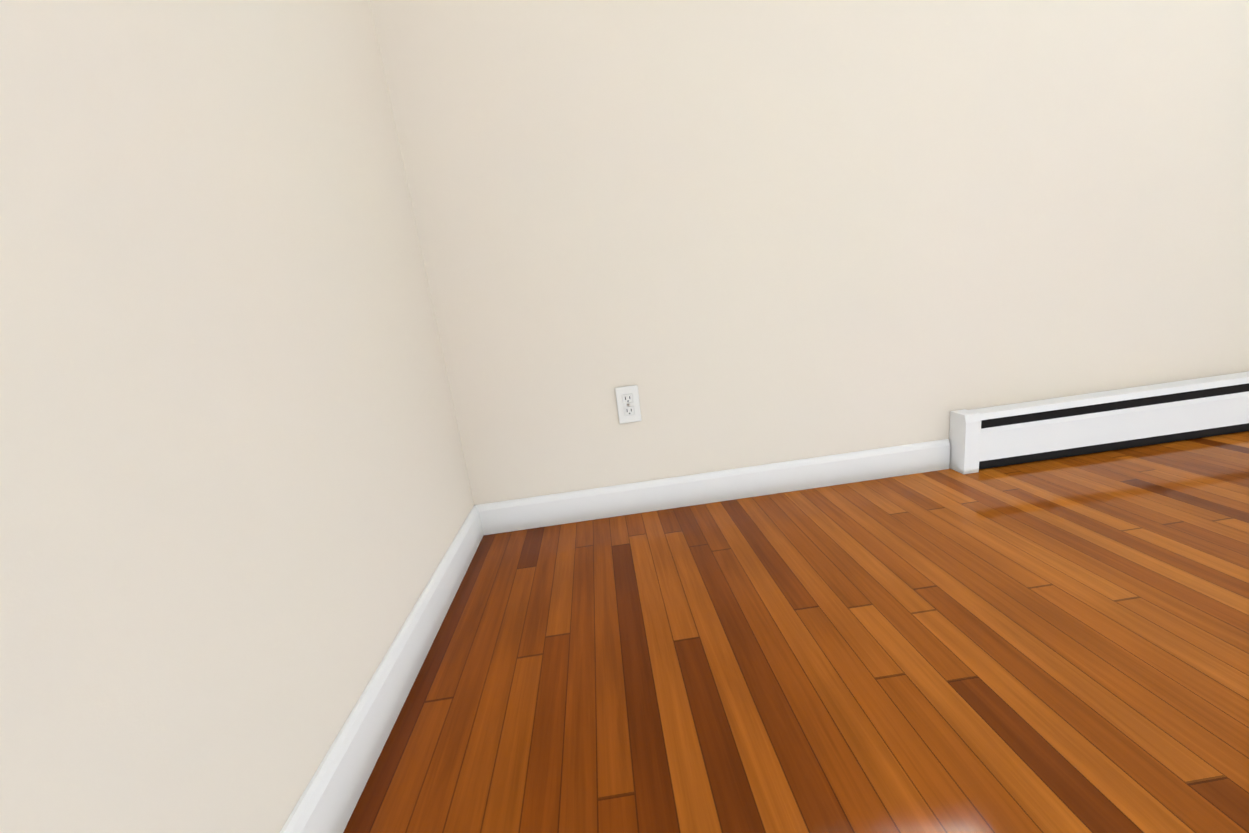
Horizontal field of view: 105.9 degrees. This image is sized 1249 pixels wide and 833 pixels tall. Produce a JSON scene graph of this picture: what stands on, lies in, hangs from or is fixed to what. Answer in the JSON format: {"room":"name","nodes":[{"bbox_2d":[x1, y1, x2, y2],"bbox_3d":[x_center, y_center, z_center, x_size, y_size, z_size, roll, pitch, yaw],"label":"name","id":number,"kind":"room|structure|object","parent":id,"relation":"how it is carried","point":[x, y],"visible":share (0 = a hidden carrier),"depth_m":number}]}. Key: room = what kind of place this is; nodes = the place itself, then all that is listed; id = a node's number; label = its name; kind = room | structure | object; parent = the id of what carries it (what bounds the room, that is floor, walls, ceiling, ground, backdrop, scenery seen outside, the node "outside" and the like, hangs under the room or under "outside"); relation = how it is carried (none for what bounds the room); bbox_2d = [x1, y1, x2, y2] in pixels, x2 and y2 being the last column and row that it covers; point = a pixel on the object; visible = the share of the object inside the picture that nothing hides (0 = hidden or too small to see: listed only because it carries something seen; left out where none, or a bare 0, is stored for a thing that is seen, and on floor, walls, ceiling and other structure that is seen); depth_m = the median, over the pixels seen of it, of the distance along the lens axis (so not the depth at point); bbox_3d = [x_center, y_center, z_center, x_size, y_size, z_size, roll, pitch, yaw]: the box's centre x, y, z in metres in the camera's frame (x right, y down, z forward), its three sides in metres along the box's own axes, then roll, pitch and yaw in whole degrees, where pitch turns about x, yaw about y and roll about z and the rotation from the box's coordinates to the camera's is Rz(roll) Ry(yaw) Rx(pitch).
{"room":"empty room","nodes":[
{"label":"empty room","id":0,"kind":"room"},
{"bbox_2d":[0,0,473,832],"bbox_3d":[-0.561,-0.445,-0.588,0.160,2.560,3.710,-8,13,-3],"label":"wall","id":1,"kind":"structure","parent":0,"point":[236,502],"depth_m":0.52},
{"bbox_2d":[280,504,487,832],"bbox_3d":[-0.334,0.715,-0.228,0.014,0.100,3.550,-8,13,-3],"label":"baseboard","id":2,"kind":"structure","parent":1,"relation":"attached to","point":[332,793],"depth_m":0.78},
{"bbox_2d":[343,431,1248,832],"bbox_3d":[1.416,0.555,-0.135,3.530,0.050,3.550,-8,13,-3],"label":"floor","id":3,"kind":"structure","parent":0,"point":[1055,645],"depth_m":0.82},
{"bbox_2d":[370,0,1248,504],"bbox_3d":[1.156,-1.116,1.377,3.910,2.560,0.160,-8,13,-3],"label":"wall","id":4,"kind":"structure","parent":0,"point":[726,234],"depth_m":1.37},
{"bbox_2d":[615,385,641,423],"bbox_3d":[0.012,-0.037,1.447,0.070,0.114,0.008,-8,13,-3],"label":"duplex electrical outlet","id":5,"kind":"object","parent":4,"relation":"attached to","point":[628,404],"visible":1,"depth_m":1.44},
{"bbox_2d":[480,439,949,534],"bbox_3d":[0.317,0.225,1.526,1.525,0.100,0.014,-8,13,-3],"label":"baseboard","id":6,"kind":"structure","parent":4,"relation":"attached to","point":[780,477],"depth_m":1.52},
{"bbox_2d":[949,371,1248,473],"bbox_3d":[2.014,-0.042,1.562,1.900,0.194,0.068,-8,13,-3],"label":"heater","id":7,"kind":"object","parent":4,"relation":"attached to","point":[1047,429],"visible":1,"depth_m":1.51}
]}

